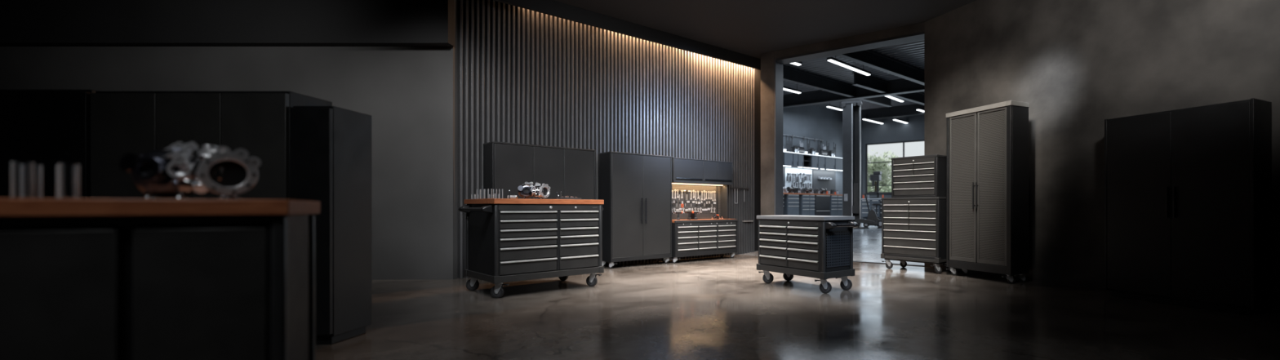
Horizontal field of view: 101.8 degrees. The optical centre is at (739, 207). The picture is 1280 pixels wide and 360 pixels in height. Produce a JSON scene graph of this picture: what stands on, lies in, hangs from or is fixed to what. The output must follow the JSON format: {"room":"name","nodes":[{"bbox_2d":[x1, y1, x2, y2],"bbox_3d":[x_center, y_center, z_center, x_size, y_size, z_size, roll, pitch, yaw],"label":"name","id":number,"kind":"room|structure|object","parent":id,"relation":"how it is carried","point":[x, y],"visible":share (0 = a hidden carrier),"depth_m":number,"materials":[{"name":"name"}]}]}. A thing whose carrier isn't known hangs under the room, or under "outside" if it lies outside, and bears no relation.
{"room":"auto repair garage","nodes":[
{"label":"auto repair garage","id":0,"kind":"room"},
{"bbox_2d":[0,0,457,279],"bbox_3d":[-7.140,-1.025,6.810,6.720,3.950,0.120,0,0,0],"label":"wall","id":1,"kind":"structure","parent":0,"point":[409,94],"depth_m":6.75,"materials":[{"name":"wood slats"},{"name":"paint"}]},
{"bbox_2d":[0,0,454,46],"bbox_3d":[-7.130,-2.560,6.675,6.740,0.880,0.150,0,0,0],"label":"ceiling","id":2,"kind":"structure","parent":1,"relation":"attached to","point":[23,23],"depth_m":6.60,"materials":[{"name":"black paint"}]},
{"bbox_2d":[457,0,760,278],"bbox_3d":[-1.540,-1.550,9.012,6.354,5.000,0.168,0,0,-43],"label":"wall","id":3,"kind":"structure","parent":0,"point":[525,76],"depth_m":8.21,"materials":[{"name":"grey wood"}]},
{"bbox_2d":[671,157,733,186],"bbox_3d":[-0.742,-0.633,9.305,1.377,0.444,0.356,0,0,-43],"label":"upper cabinet","id":4,"kind":"object","parent":3,"relation":"attached to","point":[684,171],"depth_m":9.15,"materials":[{"name":"metal"}]},
{"bbox_2d":[730,186,749,190],"bbox_3d":[0.004,-0.381,10.327,0.480,0.041,0.083,0,0,-43],"label":"hook rail","id":5,"kind":"object","parent":3,"relation":"attached to","point":[734,188],"visible":1,"depth_m":10.36,"materials":[{"name":"black metal"}]},
{"bbox_2d":[734,188,737,203],"bbox_3d":[-0.076,-0.228,10.216,0.080,0.295,0.010,0,0,-43],"label":"bar","id":6,"kind":"object","parent":5,"relation":"hanging from","point":[735,188],"visible":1,"depth_m":10.21,"materials":[{"name":"metal"}]},
{"bbox_2d":[554,0,976,58],"bbox_3d":[-0.850,-3.060,3.896,19.300,0.120,14.193,0,0,0],"label":"ceiling","id":7,"kind":"structure","parent":0,"point":[752,28],"depth_m":8.10,"materials":[{"name":"black paint"}]},
{"bbox_2d":[493,0,760,70],"bbox_3d":[-1.571,-2.895,8.515,6.313,0.210,0.050,0,0,-43],"label":"trim","id":8,"kind":"structure","parent":7,"relation":"attached to","point":[551,7],"depth_m":8.28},
{"bbox_2d":[760,51,774,215],"bbox_3d":[0.748,-1.550,10.512,0.379,5.000,1.355,0,0,16],"label":"wall pillar","id":9,"kind":"structure","parent":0,"point":[767,60],"depth_m":9.91,"materials":[{"name":"paint"}]},
{"bbox_2d":[774,58,782,215],"bbox_3d":[0.754,-0.950,9.952,0.028,3.800,0.310,0,0,33],"label":"trim","id":10,"kind":"structure","parent":9,"relation":"attached to","point":[778,66],"depth_m":9.91,"materials":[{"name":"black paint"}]},
{"bbox_2d":[315,254,1279,359],"bbox_3d":[-0.850,1.010,3.896,19.300,0.120,14.193,0,0,0],"label":"floor","id":11,"kind":"structure","parent":0,"point":[716,308],"depth_m":4.19,"materials":[{"name":"concrete"}]},
{"bbox_2d":[0,89,99,198],"bbox_3d":[-4.862,0.069,3.700,0.792,1.763,0.400,0,0,0],"label":"storage cabinet","id":12,"kind":"object","parent":11,"relation":"on","point":[47,128],"visible":0.25,"depth_m":3.50,"materials":[{"name":"black metal"}]},
{"bbox_2d":[0,198,319,359],"bbox_3d":[-1.940,0.463,1.663,0.830,0.975,0.448,0,0,-29],"label":"workbench","id":13,"kind":"object","parent":11,"relation":"on","point":[81,278],"visible":1,"depth_m":1.53,"materials":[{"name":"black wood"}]},
{"bbox_2d":[10,161,34,198],"bbox_3d":[-2.058,-0.077,1.471,0.040,0.105,0.040,0,0,0],"label":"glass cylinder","id":14,"kind":"object","parent":13,"relation":"on","point":[11,162],"visible":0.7,"depth_m":1.45,"materials":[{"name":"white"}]},
{"bbox_2d":[57,163,79,198],"bbox_3d":[-1.998,-0.077,1.527,0.040,0.105,0.040,0,0,0],"label":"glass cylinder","id":15,"kind":"object","parent":13,"relation":"on","point":[58,163],"visible":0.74,"depth_m":1.51,"materials":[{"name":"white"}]},
{"bbox_2d":[0,198,319,217],"bbox_3d":[-1.901,0.000,1.683,0.744,0.050,0.446,0,0,-29],"label":"countertop","id":16,"kind":"structure","parent":13,"relation":"on","point":[8,206],"depth_m":1.52,"materials":[{"name":"brown wood"}]},
{"bbox_2d":[119,142,261,199],"bbox_3d":[-1.815,-0.123,1.716,0.341,0.196,0.173,0,0,-4],"label":"engine casting","id":17,"kind":"object","parent":13,"relation":"on","point":[174,171],"visible":0.99,"depth_m":1.67,"materials":[{"name":"metal"}]},
{"bbox_2d":[90,91,332,199],"bbox_3d":[-3.770,0.074,3.700,1.338,1.752,0.400,0,0,0],"label":"storage cabinet","id":18,"kind":"object","parent":11,"relation":"on","point":[122,122],"visible":0.34,"depth_m":3.50,"materials":[{"name":"black metal"}]},
{"bbox_2d":[289,106,371,344],"bbox_3d":[-2.940,0.125,3.700,0.280,1.650,0.400,0,0,0],"label":"storage cabinet","id":19,"kind":"object","parent":11,"relation":"on","point":[331,146],"visible":0.77,"depth_m":3.56,"materials":[{"name":"black metal"}]},
{"bbox_2d":[457,198,604,298],"bbox_3d":[-2.401,0.428,5.999,0.890,1.043,1.421,0,0,44],"label":"workbench","id":20,"kind":"object","parent":11,"relation":"on","point":[508,240],"visible":1,"depth_m":5.62,"materials":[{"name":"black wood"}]},
{"bbox_2d":[506,194,518,198],"bbox_3d":[-2.484,-0.117,5.610,0.044,0.048,0.112,0,0,44],"label":"pipe fitting","id":21,"kind":"object","parent":20,"relation":"on","point":[516,196],"visible":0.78,"depth_m":5.60,"materials":[{"name":"metal"}]},
{"bbox_2d":[517,182,550,199],"bbox_3d":[-2.309,-0.191,5.758,0.341,0.196,0.173,0,0,-22],"label":"engine casting","id":22,"kind":"object","parent":20,"relation":"on","point":[526,190],"visible":0.99,"depth_m":5.72,"materials":[{"name":"metal"}]},
{"bbox_2d":[464,198,604,204],"bbox_3d":[-2.394,-0.066,6.007,0.886,0.055,1.270,0,0,44],"label":"countertop","id":23,"kind":"structure","parent":20,"relation":"on","point":[485,201],"depth_m":5.60,"materials":[{"name":"brown wood"}]},
{"bbox_2d":[551,197,581,199],"bbox_3d":[-2.033,-0.103,6.023,0.100,0.020,0.320,0,0,41],"label":"tray","id":24,"kind":"object","parent":20,"relation":"on","point":[552,197],"visible":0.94,"depth_m":5.95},
{"bbox_2d":[483,141,595,199],"bbox_3d":[-2.840,0.040,7.369,1.483,1.820,0.384,0,0,-43],"label":"storage cabinet","id":25,"kind":"object","parent":11,"relation":"on","point":[569,171],"visible":0.29,"depth_m":7.15,"materials":[{"name":"metal"}]},
{"bbox_2d":[599,151,672,268],"bbox_3d":[-1.691,0.041,8.428,1.159,1.818,0.421,0,0,-43],"label":"storage cabinet","id":26,"kind":"object","parent":11,"relation":"on","point":[635,189],"visible":0.89,"depth_m":8.21,"materials":[{"name":"black metal"}]},
{"bbox_2d":[662,218,737,262],"bbox_3d":[-0.706,0.583,9.290,1.441,0.735,0.442,0,0,-43],"label":"tool chest","id":27,"kind":"object","parent":11,"relation":"on","point":[701,237],"visible":0.94,"depth_m":9.07,"materials":[{"name":"black metal"}]},
{"bbox_2d":[673,210,683,219],"bbox_3d":[-1.092,0.136,8.891,0.200,0.158,0.060,0,0,-12],"label":"cordless drill","id":28,"kind":"object","parent":27,"relation":"on","point":[676,211],"visible":0.94,"depth_m":8.88,"materials":[{"name":"black plastic"}]},
{"bbox_2d":[684,210,693,219],"bbox_3d":[-0.912,0.136,9.015,0.200,0.158,0.060,0,0,11],"label":"cordless drill","id":29,"kind":"object","parent":27,"relation":"on","point":[689,212],"visible":0.97,"depth_m":9.00,"materials":[{"name":"black plastic"}]},
{"bbox_2d":[690,213,694,219],"bbox_3d":[-0.855,0.140,9.220,0.110,0.151,0.060,0,0,-43],"label":"tool case","id":30,"kind":"object","parent":27,"relation":"on","point":[692,215],"visible":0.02,"depth_m":9.18,"materials":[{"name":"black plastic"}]},
{"bbox_2d":[693,210,702,219],"bbox_3d":[-0.768,0.136,9.133,0.200,0.158,0.060,0,0,-15],"label":"cordless drill","id":31,"kind":"object","parent":27,"relation":"on","point":[695,211],"visible":0.7,"depth_m":9.11,"materials":[{"name":"black plastic"}]},
{"bbox_2d":[671,183,728,219],"bbox_3d":[-0.783,-0.104,9.278,1.336,0.638,0.212,0,0,-43],"label":"pegboard","id":32,"kind":"object","parent":27,"relation":"on","point":[721,206],"visible":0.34,"depth_m":9.49,"materials":[{"name":"beige metal"}]},
{"bbox_2d":[671,218,733,222],"bbox_3d":[-0.722,0.237,9.310,1.431,0.045,0.390,0,0,-43],"label":"countertop","id":33,"kind":"structure","parent":27,"relation":"on","point":[673,220],"depth_m":9.43,"materials":[{"name":"brown wood"}]},
{"bbox_2d":[713,214,719,219],"bbox_3d":[-0.444,0.172,9.447,0.060,0.085,0.140,0,0,30],"label":"bench vise","id":34,"kind":"object","parent":27,"relation":"on","point":[717,215],"visible":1,"depth_m":9.44,"materials":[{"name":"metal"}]},
{"bbox_2d":[756,214,858,293],"bbox_3d":[0.770,0.525,6.134,0.530,0.850,1.265,0,0,-39],"label":"tool cart","id":35,"kind":"object","parent":11,"relation":"on","point":[816,246],"visible":1,"depth_m":5.83,"materials":[{"name":"metal"}]},
{"bbox_2d":[756,214,854,220],"bbox_3d":[0.761,0.121,6.146,0.526,0.042,1.124,0,0,-39],"label":"countertop","id":36,"kind":"structure","parent":35,"relation":"on","point":[771,217],"depth_m":5.83,"materials":[{"name":"silver metal"}]},
{"bbox_2d":[853,261,925,266],"bbox_3d":[1.845,0.944,9.058,2.780,0.012,0.080,0,0,33],"label":"trim","id":37,"kind":"structure","parent":11,"relation":"on","point":[853,261],"depth_m":8.67,"materials":[{"name":"metal"}]},
{"bbox_2d":[880,196,951,273],"bbox_3d":[2.671,0.400,7.757,0.507,1.100,0.955,0,0,-41],"label":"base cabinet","id":38,"kind":"object","parent":11,"relation":"on","point":[914,229],"visible":0.94,"depth_m":7.53,"materials":[{"name":"metal"}]},
{"bbox_2d":[891,154,946,197],"bbox_3d":[2.719,-0.455,7.734,0.418,0.610,0.743,0,0,-41],"label":"chest","id":39,"kind":"object","parent":38,"relation":"on","point":[924,175],"visible":0.95,"depth_m":7.53,"materials":[{"name":"metal"}]},
{"bbox_2d":[946,100,1029,284],"bbox_3d":[3.253,-0.185,6.825,0.381,2.270,1.009,0,0,-26],"label":"tall cabinet","id":40,"kind":"object","parent":11,"relation":"on","point":[988,145],"visible":1,"depth_m":6.58,"materials":[{"name":"grey metal"}]},
{"bbox_2d":[1104,97,1271,315],"bbox_3d":[4.345,0.000,5.061,0.380,1.900,1.200,0,0,-27],"label":"storage cabinet","id":41,"kind":"object","parent":11,"relation":"on","point":[1188,192],"visible":1,"depth_m":4.83,"materials":[{"name":"black metal"}]},
{"bbox_2d":[782,105,862,218],"bbox_3d":[1.579,-1.550,18.916,10.486,5.000,0.120,0,0,-43],"label":"wall","id":42,"kind":"structure","parent":0,"point":[812,122],"depth_m":20.16,"materials":[{"name":"paint"}]},
{"bbox_2d":[782,152,792,166],"bbox_3d":[1.667,-1.742,18.707,0.465,0.465,0.330,0,0,-43],"label":"upper cabinet","id":43,"kind":"object","parent":42,"relation":"attached to","point":[788,157],"visible":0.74,"depth_m":18.57,"materials":[{"name":"grey metal"}]},
{"bbox_2d":[789,153,797,167],"bbox_3d":[1.949,-1.742,18.972,0.253,0.465,0.330,0,0,-43],"label":"upper cabinet","id":44,"kind":"object","parent":42,"relation":"attached to","point":[794,156],"visible":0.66,"depth_m":18.85,"materials":[{"name":"grey metal"}]},
{"bbox_2d":[784,166,812,193],"bbox_3d":[2.220,-1.005,19.379,1.613,0.970,0.028,0,0,-43],"label":"pegboard","id":45,"kind":"object","parent":42,"relation":"attached to","point":[787,170],"visible":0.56,"depth_m":19.33,"materials":[{"name":"grey metal"}]},
{"bbox_2d":[794,154,803,167],"bbox_3d":[2.167,-1.742,19.177,0.288,0.465,0.330,0,0,-43],"label":"upper cabinet","id":46,"kind":"object","parent":42,"relation":"attached to","point":[800,157],"visible":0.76,"depth_m":19.04,"materials":[{"name":"grey metal"}]},
{"bbox_2d":[782,133,822,142],"bbox_3d":[2.317,-2.640,19.508,2.642,0.140,0.118,0,0,-43],"label":"pipe","id":47,"kind":"object","parent":42,"relation":"attached to","point":[792,135],"visible":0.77,"depth_m":19.64,"materials":[{"name":"grey metal"}]},
{"bbox_2d":[799,155,811,168],"bbox_3d":[2.444,-1.742,19.458,0.444,0.465,0.300,0,0,-43],"label":"upper cabinet","id":48,"kind":"object","parent":42,"relation":"attached to","point":[806,158],"visible":0.73,"depth_m":19.54,"materials":[{"name":"black metal"}]},
{"bbox_2d":[808,155,817,168],"bbox_3d":[2.771,-1.742,19.745,0.366,0.465,0.330,0,0,-43],"label":"upper cabinet","id":49,"kind":"object","parent":42,"relation":"attached to","point":[814,158],"visible":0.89,"depth_m":19.63,"materials":[{"name":"grey metal"}]},
{"bbox_2d":[817,156,825,168],"bbox_3d":[3.075,-1.742,20.031,0.408,0.465,0.330,0,0,-43],"label":"upper cabinet","id":50,"kind":"object","parent":42,"relation":"attached to","point":[821,160],"visible":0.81,"depth_m":19.91,"materials":[{"name":"grey metal"}]},
{"bbox_2d":[812,169,835,194],"bbox_3d":[3.370,-1.000,20.462,1.464,0.960,0.027,0,0,-43],"label":"pegboard","id":51,"kind":"object","parent":42,"relation":"attached to","point":[816,184],"visible":0.82,"depth_m":20.43,"materials":[{"name":"paint"}]},
{"bbox_2d":[819,157,835,169],"bbox_3d":[3.473,-1.742,20.404,0.619,0.465,0.330,0,0,-43],"label":"upper cabinet","id":52,"kind":"object","parent":42,"relation":"attached to","point":[829,162],"visible":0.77,"depth_m":20.31,"materials":[{"name":"grey metal"}]},
{"bbox_2d":[829,158,842,171],"bbox_3d":[3.996,-1.742,20.897,0.752,0.465,0.330,0,0,-43],"label":"upper cabinet","id":53,"kind":"object","parent":42,"relation":"attached to","point":[838,162],"visible":0.58,"depth_m":20.68,"materials":[{"name":"grey metal"}]},
{"bbox_2d":[782,151,842,159],"bbox_3d":[2.346,-1.998,19.316,5.219,0.036,0.328,0,0,-43],"label":"wall shelf","id":54,"kind":"object","parent":53,"relation":"on","point":[783,152],"depth_m":19.52,"materials":[{"name":"white metal"}]},
{"bbox_2d":[786,135,790,151],"bbox_3d":[1.736,-2.325,18.748,0.156,0.620,0.115,0,0,-43],"label":"stand","id":55,"kind":"object","parent":54,"relation":"on","point":[787,144],"visible":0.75,"depth_m":18.69,"materials":[{"name":"grey metal"}]},
{"bbox_2d":[789,135,793,152],"bbox_3d":[1.873,-2.325,18.877,0.156,0.620,0.115,0,0,-43],"label":"stand","id":56,"kind":"object","parent":54,"relation":"on","point":[790,144],"visible":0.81,"depth_m":18.87,"materials":[{"name":"grey metal"}]},
{"bbox_2d":[791,145,799,152],"bbox_3d":[2.054,-2.158,19.017,0.216,0.285,0.232,0,0,-43],"label":"block","id":57,"kind":"object","parent":54,"relation":"on","point":[795,149],"visible":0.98,"depth_m":18.96,"materials":[{"name":"grey metal"}]},
{"bbox_2d":[797,141,804,153],"bbox_3d":[2.267,-2.252,19.248,0.373,0.475,0.173,0,0,-43],"label":"compressor","id":58,"kind":"object","parent":54,"relation":"on","point":[802,149],"visible":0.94,"depth_m":19.20,"materials":[{"name":"grey metal"}]},
{"bbox_2d":[807,140,810,154],"bbox_3d":[2.614,-2.325,19.574,0.156,0.620,0.115,0,0,-43],"label":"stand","id":59,"kind":"object","parent":54,"relation":"on","point":[808,146],"visible":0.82,"depth_m":19.56,"materials":[{"name":"grey metal"}]},
{"bbox_2d":[809,147,816,155],"bbox_3d":[2.795,-2.158,19.714,0.216,0.285,0.232,0,0,-43],"label":"block","id":60,"kind":"object","parent":54,"relation":"on","point":[812,151],"visible":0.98,"depth_m":19.65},
{"bbox_2d":[817,139,821,155],"bbox_3d":[3.093,-2.325,20.024,0.156,0.620,0.115,0,0,-43],"label":"stand","id":61,"kind":"object","parent":54,"relation":"on","point":[819,145],"visible":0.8,"depth_m":20.01,"materials":[{"name":"grey metal"}]},
{"bbox_2d":[820,144,827,155],"bbox_3d":[3.293,-2.252,20.212,0.373,0.475,0.173,0,0,-43],"label":"compressor","id":62,"kind":"object","parent":54,"relation":"on","point":[824,152],"visible":0.98,"depth_m":20.16,"materials":[{"name":"grey metal"}]},
{"bbox_2d":[826,141,830,156],"bbox_3d":[3.493,-2.325,20.400,0.156,0.620,0.115,0,0,-43],"label":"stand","id":63,"kind":"object","parent":54,"relation":"on","point":[826,141],"visible":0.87,"depth_m":20.41,"materials":[{"name":"grey metal"}]},
{"bbox_2d":[827,150,835,156],"bbox_3d":[3.674,-2.158,20.540,0.216,0.285,0.232,0,0,-43],"label":"block","id":64,"kind":"object","parent":54,"relation":"on","point":[832,153],"visible":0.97,"depth_m":20.47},
{"bbox_2d":[833,142,835,156],"bbox_3d":[3.824,-2.325,20.712,0.156,0.620,0.115,0,0,-43],"label":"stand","id":65,"kind":"object","parent":54,"relation":"on","point":[834,148],"visible":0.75,"depth_m":20.70,"materials":[{"name":"grey metal"}]},
{"bbox_2d":[782,78,924,108],"bbox_3d":[4.679,-3.780,16.252,10.500,0.420,0.240,0,0,33],"label":"ceiling beam","id":66,"kind":"structure","parent":42,"relation":"attached to","point":[903,86],"depth_m":17.02,"materials":[{"name":"metal"}]},
{"bbox_2d":[841,103,924,121],"bbox_3d":[6.827,-3.780,19.754,10.500,0.420,0.240,0,0,33],"label":"ceiling beam","id":67,"kind":"structure","parent":42,"relation":"attached to","point":[907,110],"depth_m":20.25,"materials":[{"name":"metal"}]},
{"bbox_2d":[740,218,924,265],"bbox_3d":[9.557,0.750,13.542,15.217,0.600,16.000,0,0,33],"label":"floor","id":68,"kind":"structure","parent":0,"point":[867,242],"depth_m":10.71,"materials":[{"name":"concrete"}]},
{"bbox_2d":[783,194,799,215],"bbox_3d":[1.784,-0.015,18.679,0.632,0.930,0.477,0,0,-43],"label":"drawer unit","id":69,"kind":"object","parent":68,"relation":"on","point":[791,202],"visible":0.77,"depth_m":18.44,"materials":[{"name":"metal"}]},
{"bbox_2d":[798,194,814,215],"bbox_3d":[2.410,-0.015,19.268,0.746,0.930,0.477,0,0,-43],"label":"drawer unit","id":70,"kind":"object","parent":68,"relation":"on","point":[806,202],"visible":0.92,"depth_m":19.04,"materials":[{"name":"metal"}]},
{"bbox_2d":[782,192,842,195],"bbox_3d":[2.279,-0.500,19.135,4.873,0.040,0.500,0,0,-43],"label":"countertop","id":71,"kind":"structure","parent":70,"relation":"on","point":[783,193],"depth_m":19.21,"materials":[{"name":"brown wood"}]},
{"bbox_2d":[786,186,795,192],"bbox_3d":[1.864,-0.637,18.759,0.300,0.234,0.170,0,0,-43],"label":"grinder","id":72,"kind":"object","parent":71,"relation":"on","point":[789,189],"visible":0.89,"depth_m":18.69,"materials":[{"name":"black metal"}]},
{"bbox_2d":[793,187,800,193],"bbox_3d":[2.127,-0.625,18.917,0.180,0.210,0.310,0,0,-43],"label":"bench vise","id":73,"kind":"object","parent":71,"relation":"on","point":[797,189],"visible":0.94,"depth_m":18.90,"materials":[{"name":"black metal"}]},
{"bbox_2d":[800,187,808,193],"bbox_3d":[2.419,-0.625,19.191,0.180,0.210,0.310,0,0,-43],"label":"bench vise","id":74,"kind":"object","parent":71,"relation":"on","point":[803,190],"visible":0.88,"depth_m":19.18,"materials":[{"name":"grey metal"}]},
{"bbox_2d":[804,187,812,193],"bbox_3d":[2.593,-0.637,19.444,0.300,0.234,0.170,0,0,-43],"label":"grinder","id":75,"kind":"object","parent":71,"relation":"on","point":[810,189],"visible":0.73,"depth_m":19.40,"materials":[{"name":"grey metal"}]},
{"bbox_2d":[813,188,821,193],"bbox_3d":[2.966,-0.625,19.705,0.180,0.210,0.310,0,0,-43],"label":"bench vise","id":76,"kind":"object","parent":71,"relation":"on","point":[815,190],"visible":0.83,"depth_m":19.69,"materials":[{"name":"grey metal"}]},
{"bbox_2d":[819,187,826,194],"bbox_3d":[3.249,-0.637,20.061,0.300,0.234,0.170,0,0,-43],"label":"grinder","id":77,"kind":"object","parent":71,"relation":"on","point":[823,191],"visible":0.94,"depth_m":20.00,"materials":[{"name":"grey metal"}]},
{"bbox_2d":[829,189,838,194],"bbox_3d":[3.732,-0.625,20.425,0.180,0.210,0.310,0,0,-43],"label":"bench vise","id":78,"kind":"object","parent":71,"relation":"on","point":[832,191],"visible":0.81,"depth_m":20.41,"materials":[{"name":"grey metal"}]},
{"bbox_2d":[814,195,830,215],"bbox_3d":[3.044,-0.015,19.863,0.903,0.930,0.477,0,0,-43],"label":"drawer unit","id":79,"kind":"object","parent":68,"relation":"on","point":[822,202],"visible":0.64,"depth_m":19.68,"materials":[{"name":"metal"}]},
{"bbox_2d":[829,195,842,216],"bbox_3d":[3.685,-0.015,20.466,0.728,0.930,0.477,0,0,-43],"label":"drawer unit","id":80,"kind":"object","parent":68,"relation":"on","point":[836,203],"visible":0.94,"depth_m":20.29,"materials":[{"name":"metal"}]},
{"bbox_2d":[841,100,879,228],"bbox_3d":[3.345,-1.190,14.514,1.180,3.595,0.680,0,0,19],"label":"lift post","id":81,"kind":"object","parent":68,"relation":"on","point":[851,110],"visible":0.84,"depth_m":14.45,"materials":[{"name":"metal"}]},
{"bbox_2d":[861,198,881,219],"bbox_3d":[5.299,0.050,19.940,1.082,0.800,0.540,0,0,33],"label":"workbench","id":82,"kind":"object","parent":68,"relation":"on","point":[864,211],"depth_m":19.84,"materials":[{"name":"metal"}]},
{"bbox_2d":[868,171,881,198],"bbox_3d":[5.242,-0.870,19.870,0.470,1.040,0.380,0,0,33],"label":"press","id":83,"kind":"object","parent":82,"relation":"on","point":[877,176],"visible":0.98,"depth_m":19.75,"materials":[{"name":"black metal"}]},
{"bbox_2d":[862,194,881,227],"bbox_3d":[3.735,0.097,14.293,0.570,0.923,0.330,0,0,16],"label":"jack","id":84,"kind":"object","parent":68,"relation":"on","point":[872,215],"visible":0.77,"depth_m":14.21,"materials":[{"name":"black metal"}]},
{"bbox_2d":[871,204,881,219],"bbox_3d":[5.073,0.155,18.972,0.490,0.590,0.512,0,0,-17],"label":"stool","id":85,"kind":"object","parent":68,"relation":"on","point":[876,205],"visible":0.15,"depth_m":18.90,"materials":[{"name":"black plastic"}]},
{"bbox_2d":[862,115,924,218],"bbox_3d":[9.425,-1.550,19.793,10.137,5.000,0.200,0,0,33],"label":"wall","id":86,"kind":"structure","parent":68,"relation":"on","point":[891,131],"depth_m":21.74,"materials":[{"name":"paint"}]},
{"bbox_2d":[863,139,924,195],"bbox_3d":[7.997,-1.660,20.652,6.139,2.220,0.181,0,0,33],"label":"window","id":87,"kind":"structure","parent":86,"relation":"attached to","point":[903,142],"depth_m":22.03,"materials":[{"name":"paint"}]},
{"bbox_2d":[773,22,924,58],"bbox_3d":[2.010,-3.450,9.117,3.049,1.200,0.300,0,0,33],"label":"lintel","id":88,"kind":"object","parent":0,"point":[916,28],"visible":0.11,"depth_m":8.97,"materials":[{"name":"metal"}]},
{"bbox_2d":[782,40,924,111],"bbox_3d":[7.848,-4.053,16.323,22.001,0.155,18.200,0,0,33],"label":"ceiling","id":89,"kind":"structure","parent":0,"point":[912,53],"depth_m":14.66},
{"bbox_2d":[782,80,801,93],"bbox_3d":[1.583,-3.830,16.152,0.984,0.320,0.140,0,0,-45],"label":"ceiling lamp","id":90,"kind":"object","parent":89,"relation":"hanging from","point":[785,88],"visible":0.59,"depth_m":16.15,"materials":[{"name":"paint"}]},
{"bbox_2d":[782,88,800,93],"bbox_3d":[1.583,-3.682,16.152,0.964,0.024,0.100,0,0,-45],"label":"diffuser","id":91,"kind":"object","parent":90,"relation":"attached to","point":[792,90],"depth_m":16.17,"materials":[{"name":"white plastic"}]},
{"bbox_2d":[790,61,801,65],"bbox_3d":[1.312,-3.830,13.020,0.656,0.320,0.140,0,0,-43],"label":"ceiling lamp","id":92,"kind":"object","parent":89,"relation":"hanging from","point":[800,62],"visible":0.33,"depth_m":13.11,"materials":[{"name":"paint"}]},
{"bbox_2d":[826,102,842,110],"bbox_3d":[3.527,-3.830,19.053,0.140,0.320,0.947,0,0,45],"label":"ceiling lamp","id":93,"kind":"object","parent":89,"relation":"hanging from","point":[827,105],"visible":0.79,"depth_m":18.93,"materials":[{"name":"paint"}]},
{"bbox_2d":[826,106,842,110],"bbox_3d":[3.527,-3.682,19.053,0.100,0.024,0.927,0,0,45],"label":"diffuser","id":94,"kind":"object","parent":93,"relation":"attached to","point":[831,107],"depth_m":19.00,"materials":[{"name":"white plastic"}]},
{"bbox_2d":[782,65,892,106],"bbox_3d":[2.811,-3.790,15.941,7.100,0.360,0.160,0,0,-43],"label":"ceiling beam","id":95,"kind":"structure","parent":89,"relation":"attached to","point":[789,74],"depth_m":15.69,"materials":[{"name":"metal"}]},
{"bbox_2d":[826,55,871,75],"bbox_3d":[2.904,-3.830,13.522,0.140,0.320,1.994,0,0,43],"label":"ceiling lamp","id":96,"kind":"object","parent":89,"relation":"hanging from","point":[832,60],"visible":0.89,"depth_m":13.40,"materials":[{"name":"paint"}]},
{"bbox_2d":[862,110,884,124],"bbox_3d":[5.520,-3.770,21.232,0.140,0.440,1.549,0,0,44],"label":"ceiling lamp","id":97,"kind":"object","parent":89,"relation":"hanging from","point":[866,117],"visible":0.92,"depth_m":21.15,"materials":[{"name":"paint"}]},
{"bbox_2d":[862,119,883,124],"bbox_3d":[5.520,-3.562,21.232,0.100,0.024,1.529,0,0,44],"label":"diffuser","id":98,"kind":"object","parent":97,"relation":"attached to","point":[873,121],"depth_m":21.29,"materials":[{"name":"white plastic"}]},
{"bbox_2d":[836,49,924,85],"bbox_3d":[4.034,-3.790,13.726,7.100,0.360,0.160,0,0,-43],"label":"ceiling beam","id":99,"kind":"structure","parent":89,"relation":"attached to","point":[868,58],"depth_m":13.53,"materials":[{"name":"metal"}]},
{"bbox_2d":[852,71,924,105],"bbox_3d":[5.943,-3.790,17.470,7.100,0.360,0.160,0,0,-43],"label":"ceiling beam","id":100,"kind":"structure","parent":89,"relation":"attached to","point":[860,80],"depth_m":15.89,"materials":[{"name":"metal"}]},
{"bbox_2d":[886,95,904,102],"bbox_3d":[5.132,-3.830,17.237,0.140,0.320,1.576,0,0,41],"label":"ceiling lamp","id":101,"kind":"object","parent":89,"relation":"hanging from","point":[888,96],"visible":0.4,"depth_m":17.36,"materials":[{"name":"paint"}]},
{"bbox_2d":[892,117,908,123],"bbox_3d":[6.622,-3.745,20.991,0.140,0.490,1.348,0,0,43],"label":"ceiling lamp","id":102,"kind":"object","parent":89,"relation":"hanging from","point":[895,118],"visible":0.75,"depth_m":20.79,"materials":[{"name":"paint"}]},
{"bbox_2d":[915,107,924,111],"bbox_3d":[6.953,-3.820,19.490,0.867,0.340,0.140,0,0,-45],"label":"ceiling lamp","id":103,"kind":"object","parent":89,"relation":"hanging from","point":[917,108],"visible":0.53,"depth_m":19.26,"materials":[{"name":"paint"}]},
{"bbox_2d":[924,0,1279,313],"bbox_3d":[5.923,-1.025,2.552,0.120,3.950,12.900,0,0,-27],"label":"wall","id":104,"kind":"structure","parent":0,"point":[1077,64],"depth_m":6.09,"materials":[{"name":"paint"}]},
{"bbox_2d":[775,31,924,64],"bbox_3d":[1.925,-2.830,9.179,2.780,0.040,0.310,0,0,33],"label":"trim","id":105,"kind":"structure","parent":104,"relation":"attached to","point":[916,37],"depth_m":9.06,"materials":[{"name":"paint"}]},
{"label":"outside","id":106,"kind":"structure","parent":0,"visible":0},
{"bbox_3d":[17.500,0.975,42.250,45.000,0.950,35.500,0,0,0],"label":"ground","id":107,"kind":"structure","parent":106,"visible":0},
{"bbox_2d":[870,178,891,192],"bbox_3d":[11.797,-0.831,39.926,4.253,3.223,3.288,0,0,12],"label":"leafy tree","id":108,"kind":"object","parent":107,"relation":"on","point":[889,187],"visible":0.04,"depth_m":39.99,"materials":[{"name":"green plant"}]},
{"bbox_2d":[867,150,900,192],"bbox_3d":[7.987,-1.452,29.991,2.712,3.903,3.050,0,0,44],"label":"leafy tree","id":109,"kind":"object","parent":107,"relation":"on","point":[882,166],"visible":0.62,"depth_m":29.43,"materials":[{"name":"green plant"}]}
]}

